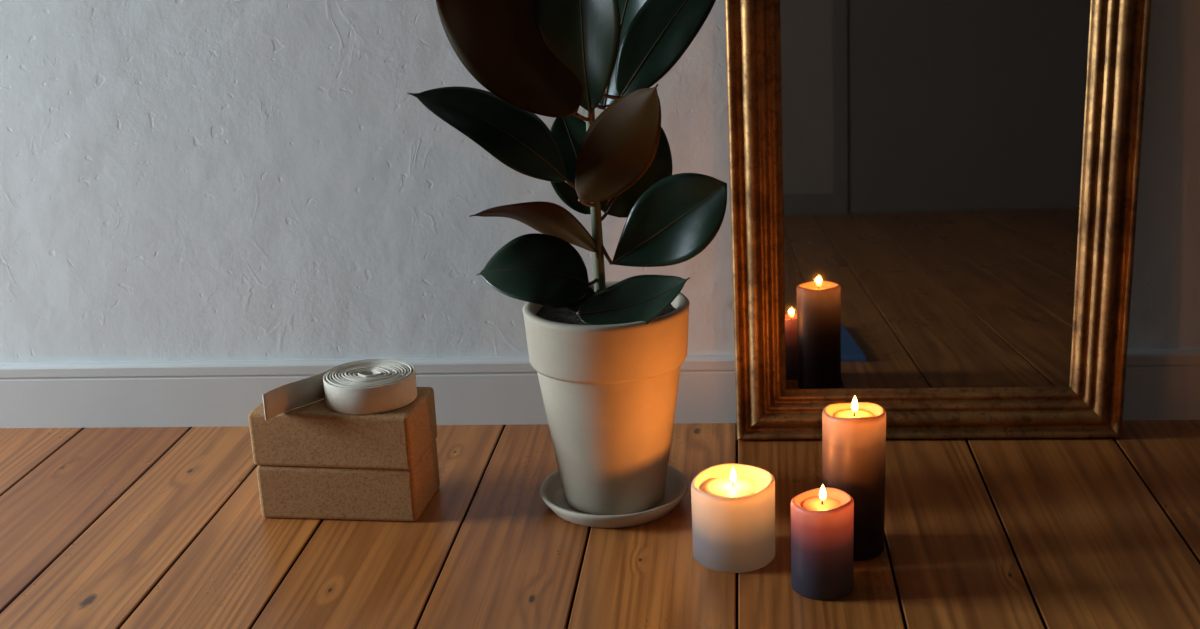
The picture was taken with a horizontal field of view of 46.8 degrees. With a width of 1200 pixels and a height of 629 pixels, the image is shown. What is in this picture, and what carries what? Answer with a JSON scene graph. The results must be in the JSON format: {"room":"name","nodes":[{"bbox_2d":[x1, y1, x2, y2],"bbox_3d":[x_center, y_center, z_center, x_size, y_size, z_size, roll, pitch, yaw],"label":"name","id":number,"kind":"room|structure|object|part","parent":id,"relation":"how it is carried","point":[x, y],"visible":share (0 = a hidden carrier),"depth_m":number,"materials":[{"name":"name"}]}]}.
{"room":"exercise studio","nodes":[
{"label":"exercise studio","id":0,"kind":"room"},
{"bbox_2d":[0,0,1199,424],"bbox_3d":[-0.362,-1.084,2.012,5.500,2.800,0.120,-1,17,6],"label":"wall","id":1,"kind":"structure","parent":0,"point":[181,180],"depth_m":2.22,"materials":[{"name":"white paint"}]},
{"bbox_2d":[0,349,1199,427],"bbox_3d":[-0.314,0.128,2.298,5.300,0.112,0.018,-1,17,6],"label":"baseboard","id":2,"kind":"structure","parent":1,"relation":"attached to","point":[1160,384],"depth_m":2.30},
{"bbox_2d":[0,420,1199,628],"bbox_3d":[-0.525,0.841,0.131,5.500,0.010,4.800,-1,17,6],"label":"floor","id":3,"kind":"structure","parent":0,"point":[109,527],"depth_m":1.85,"materials":[{"name":"brown wood"}]},
{"bbox_2d":[256,439,439,521],"bbox_3d":[-0.360,0.234,2.002,0.230,0.080,0.127,0,17,9],"label":"block","id":4,"kind":"object","parent":3,"relation":"on","point":[296,492],"visible":0.79,"depth_m":1.94,"materials":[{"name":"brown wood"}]},
{"bbox_2d":[248,384,436,469],"bbox_3d":[-0.363,0.158,1.977,0.234,0.080,0.127,1,17,10],"label":"block","id":5,"kind":"object","parent":4,"relation":"on","point":[313,434],"visible":0.88,"depth_m":1.92,"materials":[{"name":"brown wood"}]},
{"bbox_2d":[262,359,416,420],"bbox_3d":[-0.361,0.102,1.955,0.203,0.040,0.130,-3,16,-3],"label":"strap","id":6,"kind":"object","parent":5,"relation":"on","point":[367,386],"visible":1,"depth_m":1.92,"materials":[{"name":"fabric"}]},
{"bbox_2d":[540,465,687,527],"bbox_3d":[0.020,0.254,1.970,0.210,0.026,0.210,-1,17,6],"label":"saucer","id":7,"kind":"object","parent":3,"relation":"on","point":[676,487],"visible":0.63,"depth_m":1.92,"materials":[{"name":"grey ceramic"}]},
{"bbox_2d":[407,0,726,514],"bbox_3d":[-0.029,-0.178,1.845,0.412,0.911,0.227,-1,17,6],"label":"rubber plant","id":8,"kind":"object","parent":7,"relation":"on","point":[607,358],"visible":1,"depth_m":1.81,"materials":[{"name":"green plant"}]},
{"bbox_3d":[-0.010,-0.244,1.825,0.017,0.530,0.022,-13,19,-32],"label":"stem","id":9,"kind":"part","parent":8,"relation":"part of","materials":[{"name":"green plant"}]},
{"bbox_3d":[0.016,0.149,1.939,0.202,0.227,0.202,-1,17,6],"label":"pot","id":10,"kind":"part","parent":8,"relation":"part of","materials":[{"name":"ceramic"}]},
{"bbox_2d":[691,463,774,572],"bbox_3d":[0.171,0.252,1.781,0.107,0.124,0.106,-1,17,6],"label":"pillar candle","id":11,"kind":"object","parent":3,"relation":"on","point":[733,505],"visible":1,"depth_m":1.75,"materials":[{"name":"wax"}]},
{"bbox_2d":[791,487,853,600],"bbox_3d":[0.270,0.269,1.685,0.075,0.137,0.075,-1,17,6],"label":"pillar candle","id":12,"kind":"object","parent":3,"relation":"on","point":[822,519],"visible":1,"depth_m":1.66,"materials":[{"name":"wax"}]},
{"bbox_2d":[822,402,885,560],"bbox_3d":[0.324,0.202,1.773,0.079,0.211,0.079,-1,17,6],"label":"pillar candle","id":13,"kind":"object","parent":3,"relation":"on","point":[853,434],"visible":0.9,"depth_m":1.74,"materials":[{"name":"wax"}]},
{"bbox_2d":[725,0,1150,439],"bbox_3d":[0.491,-0.336,2.034,0.618,1.079,0.106,-1,17,6],"label":"mirror","id":14,"kind":"object","parent":3,"relation":"on","point":[933,203],"visible":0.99,"depth_m":2.08,"materials":[{"name":"gold glass"}]},
{"bbox_3d":[0.228,-0.332,2.059,0.089,1.080,0.032,-1,12,6],"label":"frame rail","id":15,"kind":"part","parent":14,"relation":"part of","materials":[{"name":"gold metal"}]},
{"bbox_3d":[0.503,0.153,2.140,0.583,0.078,0.032,-1,12,6],"label":"frame rail","id":16,"kind":"part","parent":14,"relation":"part of","materials":[{"name":"gold metal"}]},
{"bbox_2d":[780,0,1090,388],"bbox_3d":[0.491,-0.339,2.044,0.459,0.932,0.005,-1,12,6],"label":"mirror glass","id":17,"kind":"object","parent":14,"relation":"attached to","point":[932,149],"depth_m":2.08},
{"bbox_3d":[0.748,-0.340,2.006,0.100,1.080,0.032,-1,12,6],"label":"frame rail","id":18,"kind":"part","parent":14,"relation":"part of","materials":[{"name":"gold metal"}]}
]}

